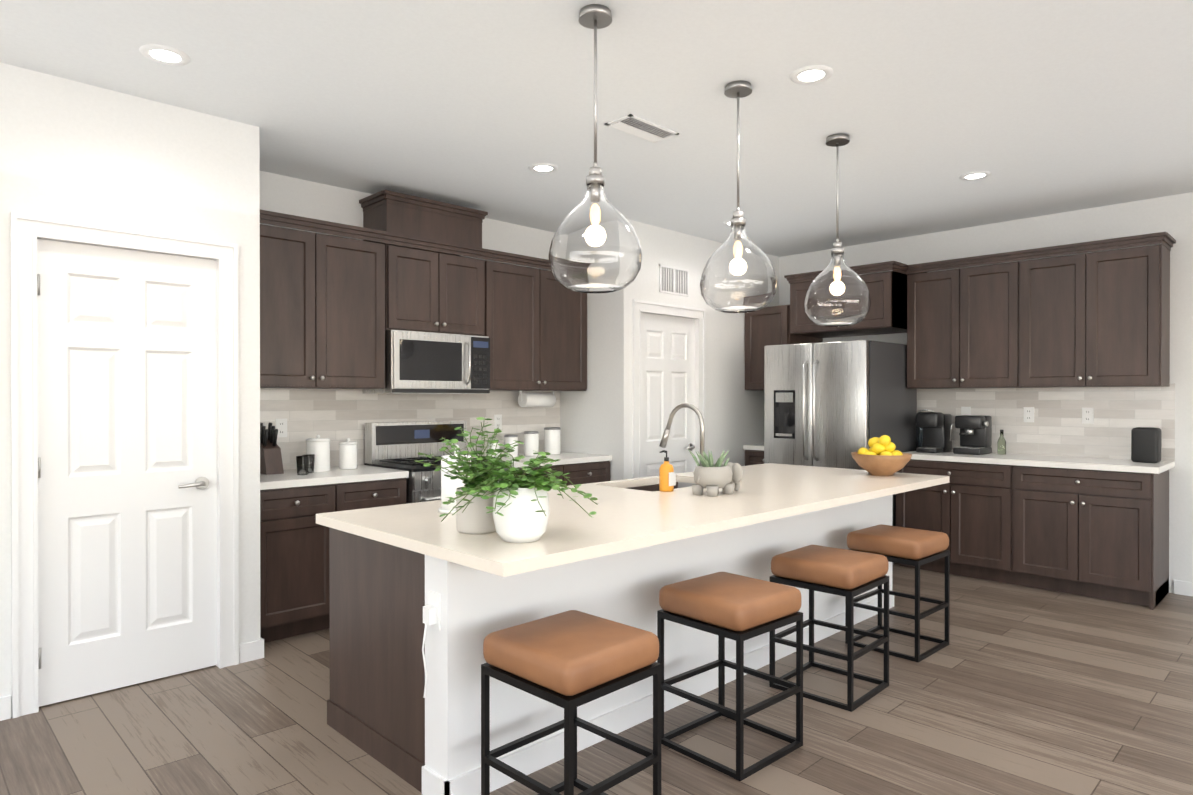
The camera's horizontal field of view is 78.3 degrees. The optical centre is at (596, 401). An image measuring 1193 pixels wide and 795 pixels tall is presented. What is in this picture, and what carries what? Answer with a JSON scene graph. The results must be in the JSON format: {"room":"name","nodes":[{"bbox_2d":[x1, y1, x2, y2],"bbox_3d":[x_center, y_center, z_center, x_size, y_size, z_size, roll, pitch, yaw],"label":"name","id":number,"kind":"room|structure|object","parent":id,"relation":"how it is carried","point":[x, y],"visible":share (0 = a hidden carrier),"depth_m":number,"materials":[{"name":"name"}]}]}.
{"room":"kitchen","nodes":[
{"label":"kitchen","id":0,"kind":"room"},
{"bbox_2d":[0,62,259,716],"bbox_3d":[-4.389,-0.038,1.840,6.533,2.760,0.870,0,0,-44],"label":"wall","id":1,"kind":"structure","parent":0,"point":[72,150],"depth_m":3.42,"materials":[{"name":"paint"}]},
{"bbox_2d":[0,695,10,720],"bbox_3d":[-4.446,1.297,1.172,5.510,0.095,0.014,0,0,-44],"label":"baseboard","id":2,"kind":"structure","parent":1,"relation":"attached to","point":[5,702],"depth_m":3.08,"materials":[{"name":"white wood"}]},
{"bbox_2d":[37,239,216,706],"bbox_3d":[-2.163,0.309,3.429,0.727,2.036,0.095,0,0,-44],"label":"pantry door","id":3,"kind":"structure","parent":1,"relation":"in","point":[127,474],"depth_m":3.41,"materials":[{"name":"white"}]},
{"bbox_2d":[260,171,554,270],"bbox_3d":[-1.336,-0.053,5.354,2.747,2.760,0.120,0,0,-44],"label":"wall","id":4,"kind":"structure","parent":0,"point":[297,197],"depth_m":4.89,"materials":[{"name":"paint"}]},
{"bbox_2d":[260,388,559,469],"bbox_3d":[-1.293,0.459,5.312,2.745,1.135,0.003,0,0,-44],"label":"backsplash","id":5,"kind":"structure","parent":4,"relation":"attached to","point":[336,416],"depth_m":5.06,"materials":[{"name":"tile"}]},
{"bbox_2d":[275,419,286,436],"bbox_3d":[-1.987,0.165,4.624,0.072,0.118,0.007,0,0,-44],"label":"outlet","id":6,"kind":"object","parent":5,"relation":"attached to","point":[281,425],"depth_m":4.62,"materials":[{"name":"white plastic"}]},
{"bbox_2d":[494,414,501,428],"bbox_3d":[-0.779,0.160,5.806,0.072,0.118,0.007,0,0,-44],"label":"outlet","id":7,"kind":"object","parent":5,"relation":"attached to","point":[497,418],"depth_m":5.80,"materials":[{"name":"white plastic"}]},
{"bbox_2d":[260,190,586,390],"bbox_3d":[-1.158,-0.730,5.169,2.737,1.285,0.382,0,0,-44],"label":"upper cabinet","id":8,"kind":"object","parent":4,"relation":"attached to","point":[333,309],"visible":0.96,"depth_m":4.84,"materials":[{"name":"brown wood"}]},
{"bbox_2d":[362,330,489,393],"bbox_3d":[-1.162,-0.262,5.109,0.766,0.410,0.465,0,0,-44],"label":"microwave","id":9,"kind":"object","parent":8,"relation":"attached to","point":[416,362],"visible":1,"depth_m":4.93,"materials":[{"name":"silver metal"}]},
{"bbox_2d":[518,391,555,406],"bbox_3d":[-0.479,-0.024,5.899,0.344,0.132,0.116,0,0,-44],"label":"paper towel","id":10,"kind":"object","parent":8,"relation":"attached to","point":[536,399],"visible":1,"depth_m":5.84,"materials":[{"name":"white paper"}]},
{"bbox_2d":[0,563,1192,794],"bbox_3d":[0.507,1.395,0.894,12.200,0.100,10.400,0,0,-44],"label":"floor","id":11,"kind":"structure","parent":0,"point":[1012,689],"depth_m":3.03,"materials":[{"name":"brown wood"}]},
{"bbox_2d":[260,478,405,642],"bbox_3d":[-1.709,0.900,4.448,0.930,0.860,0.652,0,0,-44],"label":"base cabinet","id":12,"kind":"object","parent":11,"relation":"on","point":[294,573],"visible":0.46,"depth_m":4.11,"materials":[{"name":"brown wood"}]},
{"bbox_2d":[260,465,408,489],"bbox_3d":[-1.718,0.451,4.455,0.930,0.040,0.627,0,0,-44],"label":"countertop","id":13,"kind":"structure","parent":12,"relation":"on","point":[288,478],"depth_m":4.29,"materials":[{"name":"stone"}]},
{"bbox_2d":[260,423,283,474],"bbox_3d":[-1.990,0.278,4.442,0.100,0.303,0.230,0,0,-44],"label":"knife block","id":14,"kind":"object","parent":13,"relation":"on","point":[270,457],"visible":0.88,"depth_m":4.39,"materials":[{"name":"brown wood"}]},
{"bbox_2d":[296,454,314,474],"bbox_3d":[-1.736,0.375,4.376,0.072,0.110,0.178,0,0,-3],"label":"glasses","id":15,"kind":"object","parent":13,"relation":"on","point":[305,464],"visible":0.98,"depth_m":4.31,"materials":[{"name":"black glass"}]},
{"bbox_2d":[306,435,330,471],"bbox_3d":[-1.724,0.316,4.541,0.144,0.226,0.144,0,0,-44],"label":"canister","id":16,"kind":"object","parent":13,"relation":"on","point":[318,447],"visible":0.92,"depth_m":4.49,"materials":[{"name":"white ceramic"}]},
{"bbox_2d":[339,438,357,468],"bbox_3d":[-1.595,0.330,4.710,0.115,0.196,0.115,0,0,-44],"label":"canister","id":17,"kind":"object","parent":13,"relation":"on","point":[347,453],"visible":1,"depth_m":4.66,"materials":[{"name":"white ceramic"}]},
{"bbox_2d":[364,421,512,503],"bbox_3d":[-1.057,0.730,5.006,0.766,1.173,0.711,0,0,-44],"label":"range","id":18,"kind":"object","parent":11,"relation":"on","point":[397,445],"visible":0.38,"depth_m":5.01,"materials":[{"name":"silver metal"}]},
{"bbox_2d":[516,461,609,487],"bbox_3d":[-0.451,0.895,5.679,1.023,0.860,0.652,0,0,-44],"label":"base cabinet","id":19,"kind":"object","parent":11,"relation":"on","point":[588,472],"visible":0.21,"depth_m":5.62,"materials":[{"name":"brown wood"}]},
{"bbox_2d":[471,451,611,467],"bbox_3d":[-0.460,0.445,5.686,1.023,0.040,0.627,0,0,-44],"label":"countertop","id":20,"kind":"structure","parent":19,"relation":"on","point":[569,457],"depth_m":5.61,"materials":[{"name":"stone"}]},
{"bbox_2d":[488,440,499,457],"bbox_3d":[-0.773,0.355,5.514,0.093,0.139,0.093,0,0,-44],"label":"jar","id":21,"kind":"object","parent":20,"relation":"on","point":[494,447],"visible":0.29,"depth_m":5.48,"materials":[{"name":"white ceramic"}]},
{"bbox_2d":[504,434,517,456],"bbox_3d":[-0.658,0.337,5.654,0.107,0.174,0.107,0,0,-44],"label":"jar","id":22,"kind":"object","parent":20,"relation":"on","point":[509,438],"visible":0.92,"depth_m":5.61,"materials":[{"name":"white ceramic"}]},
{"bbox_2d":[524,431,538,455],"bbox_3d":[-0.515,0.327,5.794,0.119,0.194,0.119,0,0,-44],"label":"jar","id":23,"kind":"object","parent":20,"relation":"on","point":[531,441],"visible":0.96,"depth_m":5.75,"materials":[{"name":"white ceramic"}]},
{"bbox_2d":[544,427,560,454],"bbox_3d":[-0.358,0.314,5.948,0.136,0.219,0.136,0,0,-44],"label":"jar","id":24,"kind":"object","parent":20,"relation":"on","point":[551,440],"visible":0.85,"depth_m":5.89,"materials":[{"name":"white ceramic"}]},
{"bbox_2d":[481,610,660,794],"bbox_3d":[-0.079,1.031,2.299,0.410,0.617,0.410,0,0,44],"label":"stool","id":25,"kind":"object","parent":11,"relation":"on","point":[570,661],"visible":1,"depth_m":2.21,"materials":[{"name":"beige leather"}]},
{"bbox_2d":[316,495,893,794],"bbox_3d":[0.391,0.919,3.888,3.434,0.828,0.910,0,0,-44],"label":"kitchen island","id":26,"kind":"object","parent":11,"relation":"on","point":[425,601],"depth_m":2.77,"materials":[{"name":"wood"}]},
{"bbox_2d":[316,463,948,578],"bbox_3d":[0.510,0.485,3.811,3.450,0.040,1.290,0,0,-44],"label":"island countertop","id":27,"kind":"structure","parent":26,"relation":"on","point":[625,518],"depth_m":3.05,"materials":[{"name":"beige stone"}]},
{"bbox_2d":[438,445,470,513],"bbox_3d":[-0.600,0.325,3.136,0.150,0.284,0.150,0,0,-44],"label":"towel stand","id":28,"kind":"object","parent":27,"relation":"on","point":[449,486],"visible":0.38,"depth_m":3.08,"materials":[{"name":"white paper"}]},
{"bbox_2d":[414,417,527,533],"bbox_3d":[-0.449,0.261,2.666,0.385,0.416,0.416,0,0,-44],"label":"potted plant","id":29,"kind":"object","parent":27,"relation":"on","point":[474,517],"visible":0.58,"depth_m":2.61,"materials":[{"name":"green plant"}]},
{"bbox_2d":[439,449,597,542],"bbox_3d":[-0.262,0.312,2.497,0.524,0.315,0.539,0,0,-44],"label":"potted plant","id":30,"kind":"object","parent":27,"relation":"on","point":[520,511],"visible":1,"depth_m":2.43,"materials":[{"name":"white ceramic"}]},
{"bbox_2d":[620,479,695,490],"bbox_3d":[0.396,0.572,4.207,0.740,0.160,0.455,0,0,-44],"label":"sink","id":31,"kind":"object","parent":27,"relation":"in","point":[654,486],"depth_m":4.45,"materials":[{"name":"silver metal"}]},
{"bbox_2d":[659,450,675,491],"bbox_3d":[0.363,0.359,3.825,0.076,0.211,0.086,0,0,-44],"label":"soap dispenser","id":32,"kind":"object","parent":27,"relation":"on","point":[667,478],"visible":1,"depth_m":3.79,"materials":[{"name":"orange plastic"}]},
{"bbox_2d":[659,403,704,464],"bbox_3d":[0.502,0.235,4.134,0.108,0.457,0.330,0,0,-44],"label":"faucet","id":33,"kind":"object","parent":27,"relation":"on","point":[664,440],"visible":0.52,"depth_m":4.08,"materials":[{"name":"silver metal"}]},
{"bbox_2d":[688,449,742,496],"bbox_3d":[0.622,0.350,3.713,0.328,0.230,0.205,0,0,-44],"label":"planter","id":34,"kind":"object","parent":27,"relation":"on","point":[711,477],"visible":1,"depth_m":3.65,"materials":[{"name":"grey ceramic"}]},
{"bbox_2d":[851,435,911,475],"bbox_3d":[1.799,0.335,4.631,0.360,0.252,0.360,0,0,-44],"label":"bowl","id":35,"kind":"object","parent":27,"relation":"on","point":[881,456],"visible":1,"depth_m":4.55,"materials":[{"name":"brown wood"}]},
{"bbox_2d":[657,572,802,780],"bbox_3d":[0.521,1.029,2.866,0.410,0.617,0.410,0,0,-42],"label":"stool","id":36,"kind":"object","parent":11,"relation":"on","point":[739,609],"visible":1,"depth_m":2.78,"materials":[{"name":"beige leather"}]},
{"bbox_2d":[745,450,763,465],"bbox_3d":[1.754,0.883,6.912,0.652,0.875,0.469,0,0,-44],"label":"base cabinet","id":37,"kind":"object","parent":11,"relation":"on","point":[754,457],"visible":0.17,"depth_m":6.80,"materials":[{"name":"brown wood"}]},
{"bbox_2d":[743,444,763,450],"bbox_3d":[1.763,0.425,6.918,0.627,0.040,0.474,0,0,-44],"label":"countertop","id":38,"kind":"structure","parent":37,"relation":"on","point":[754,447],"depth_m":6.81,"materials":[{"name":"stone"}]},
{"bbox_2d":[769,545,888,711],"bbox_3d":[1.093,1.026,3.440,0.410,0.617,0.410,0,0,44],"label":"stool","id":39,"kind":"object","parent":11,"relation":"on","point":[850,575],"visible":1,"depth_m":3.34,"materials":[{"name":"beige leather"}]},
{"bbox_2d":[764,340,916,562],"bbox_3d":[2.049,0.413,6.211,1.012,1.780,0.902,0,0,-44],"label":"fridge","id":40,"kind":"object","parent":11,"relation":"on","point":[835,404],"visible":0.52,"depth_m":5.87,"materials":[{"name":"silver metal"}]},
{"bbox_2d":[845,524,949,661],"bbox_3d":[1.654,1.024,4.031,0.410,0.617,0.410,0,0,-43],"label":"stool","id":41,"kind":"object","parent":11,"relation":"on","point":[917,548],"visible":0.98,"depth_m":3.93,"materials":[{"name":"beige leather"}]},
{"bbox_2d":[896,459,1168,609],"bbox_3d":[3.170,0.889,5.465,0.652,0.875,1.660,0,0,-44],"label":"base cabinet","id":42,"kind":"object","parent":11,"relation":"on","point":[1101,534],"visible":0.98,"depth_m":5.09,"materials":[{"name":"brown wood"}]},
{"bbox_2d":[902,451,1174,473],"bbox_3d":[3.189,0.431,5.461,0.627,0.040,1.690,0,0,-44],"label":"countertop","id":43,"kind":"structure","parent":42,"relation":"on","point":[1106,464],"depth_m":5.18,"materials":[{"name":"stone"}]},
{"bbox_2d":[916,409,951,452],"bbox_3d":[2.726,0.232,6.001,0.338,0.352,0.240,0,0,-44],"label":"pod coffee maker","id":44,"kind":"object","parent":43,"relation":"on","point":[933,429],"visible":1,"depth_m":5.93,"materials":[{"name":"black plastic"}]},
{"bbox_2d":[950,415,991,454],"bbox_3d":[2.945,0.259,5.774,0.342,0.300,0.270,0,0,-44],"label":"espresso machine","id":45,"kind":"object","parent":43,"relation":"on","point":[975,433],"visible":1,"depth_m":5.74,"materials":[{"name":"black plastic"}]},
{"bbox_2d":[997,430,1005,454],"bbox_3d":[3.154,0.313,5.706,0.060,0.193,0.058,0,0,-44],"label":"bottle","id":46,"kind":"object","parent":43,"relation":"on","point":[1001,445],"visible":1,"depth_m":5.69,"materials":[{"name":"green glass"}]},
{"bbox_2d":[1131,427,1161,462],"bbox_3d":[3.755,0.293,5.006,0.150,0.238,0.150,0,0,-44],"label":"speaker","id":47,"kind":"object","parent":43,"relation":"on","point":[1145,444],"visible":1,"depth_m":4.95},
{"bbox_2d":[0,0,1192,256],"bbox_3d":[0.507,-1.464,0.882,12.200,0.100,10.400,0,0,-44],"label":"ceiling","id":48,"kind":"structure","parent":0,"point":[1036,108],"depth_m":3.42,"materials":[{"name":"paint"}]},
{"bbox_2d":[139,44,190,65],"bbox_3d":[-1.768,-1.420,3.007,0.184,0.006,0.184,0,0,-44],"label":"recessed light","id":49,"kind":"object","parent":48,"relation":"in","point":[165,55],"visible":1,"depth_m":3.00,"materials":[{"name":"white"}]},
{"bbox_2d":[528,163,557,172],"bbox_3d":[-0.324,-1.426,4.477,0.184,0.006,0.184,0,0,-44],"label":"recessed light","id":50,"kind":"object","parent":48,"relation":"in","point":[543,168],"visible":0.98,"depth_m":4.47,"materials":[{"name":"white"}]},
{"bbox_2d":[548,4,641,292],"bbox_3d":[-0.004,-0.914,2.679,0.344,1.014,0.344,0,0,-44],"label":"pendant light","id":51,"kind":"object","parent":48,"relation":"hanging from","point":[595,246],"visible":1,"depth_m":2.57,"materials":[{"name":"clear glass"}]},
{"bbox_2d":[605,114,678,142],"bbox_3d":[0.242,-1.420,3.827,0.380,0.014,0.180,0,0,-44],"label":"ceiling vent","id":52,"kind":"object","parent":48,"relation":"in","point":[636,126],"visible":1,"depth_m":3.81,"materials":[{"name":"white metal"}]},
{"bbox_2d":[700,81,776,312],"bbox_3d":[0.639,-0.917,3.309,0.344,1.014,0.344,0,0,-44],"label":"pendant light","id":53,"kind":"object","parent":48,"relation":"hanging from","point":[738,275],"visible":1,"depth_m":3.20,"materials":[{"name":"clear glass"}]},
{"bbox_2d":[790,65,832,84],"bbox_3d":[0.935,-1.420,3.191,0.184,0.006,0.184,0,0,-44],"label":"recessed light","id":54,"kind":"object","parent":48,"relation":"in","point":[811,74],"visible":1,"depth_m":3.18,"materials":[{"name":"white"}]},
{"bbox_2d":[804,133,870,326],"bbox_3d":[1.300,-0.920,3.956,0.344,1.014,0.344,0,0,-44],"label":"pendant light","id":55,"kind":"object","parent":48,"relation":"hanging from","point":[838,294],"visible":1,"depth_m":3.86,"materials":[{"name":"clear glass"}]},
{"bbox_2d":[959,171,991,180],"bbox_3d":[2.393,-1.427,4.632,0.184,0.006,0.184,0,0,-44],"label":"recessed light","id":56,"kind":"object","parent":48,"relation":"in","point":[977,175],"visible":0.98,"depth_m":4.62,"materials":[{"name":"white"}]},
{"bbox_2d":[560,219,778,480],"bbox_3d":[0.755,-0.060,6.875,2.370,2.760,0.870,0,0,-44],"label":"wall","id":57,"kind":"structure","parent":0,"point":[596,417],"depth_m":6.11,"materials":[{"name":"paint"}]},
{"bbox_2d":[641,313,694,476],"bbox_3d":[0.602,0.297,6.136,0.747,2.036,0.095,0,0,-44],"label":"closet door","id":58,"kind":"structure","parent":57,"relation":"in","point":[667,365],"depth_m":6.14,"materials":[{"name":"white wood"}]},
{"bbox_2d":[659,264,688,296],"bbox_3d":[0.653,-1.017,6.157,0.385,0.230,0.008,0,0,-44],"label":"air vent","id":59,"kind":"object","parent":57,"relation":"in","point":[674,280],"visible":1,"depth_m":6.15,"materials":[{"name":"white metal"}]},
{"bbox_2d":[745,305,822,389],"bbox_3d":[1.754,-0.490,6.906,0.652,0.760,0.469,0,0,-44],"label":"upper cabinet","id":60,"kind":"object","parent":57,"relation":"attached to","point":[765,326],"visible":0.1,"depth_m":6.74,"materials":[{"name":"brown wood"}]},
{"bbox_2d":[779,192,1192,592],"bbox_3d":[4.965,-0.048,4.182,0.120,2.760,8.870,0,0,-44],"label":"wall","id":61,"kind":"structure","parent":0,"point":[1172,215],"depth_m":5.27,"materials":[{"name":"paint"}]},
{"bbox_2d":[784,232,1175,388],"bbox_3d":[2.836,-0.615,5.799,0.652,1.010,2.677,0,0,-44],"label":"upper cabinet","id":62,"kind":"object","parent":61,"relation":"attached to","point":[1094,318],"visible":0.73,"depth_m":5.41,"materials":[{"name":"brown wood"}]},
{"bbox_2d":[917,383,1174,460],"bbox_3d":[2.913,0.138,6.192,0.003,0.540,3.122,0,0,-44],"label":"backsplash","id":63,"kind":"structure","parent":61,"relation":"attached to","point":[1057,427],"depth_m":5.54,"materials":[{"name":"tile"}]},
{"bbox_2d":[961,407,970,414],"bbox_3d":[3.046,0.099,6.048,0.008,0.118,0.072,0,0,-44],"label":"outlet","id":64,"kind":"object","parent":63,"relation":"attached to","point":[964,410],"depth_m":6.04,"materials":[{"name":"white plastic"}]},
{"bbox_2d":[1024,407,1033,421],"bbox_3d":[3.371,0.100,5.716,0.007,0.118,0.072,0,0,-44],"label":"outlet","id":65,"kind":"object","parent":63,"relation":"attached to","point":[1028,411],"depth_m":5.71,"materials":[{"name":"white plastic"}]},
{"bbox_2d":[1082,408,1093,423],"bbox_3d":[3.644,0.101,5.438,0.007,0.118,0.072,0,0,-44],"label":"outlet","id":66,"kind":"object","parent":63,"relation":"attached to","point":[1087,415],"depth_m":5.43,"materials":[{"name":"white plastic"}]},
{"bbox_2d":[1174,580,1192,596],"bbox_3d":[6.011,1.289,3.024,0.014,0.095,5.745,0,0,-44],"label":"baseboard","id":67,"kind":"structure","parent":61,"relation":"attached to","point":[1180,587],"depth_m":5.04,"materials":[{"name":"white"}]}
]}

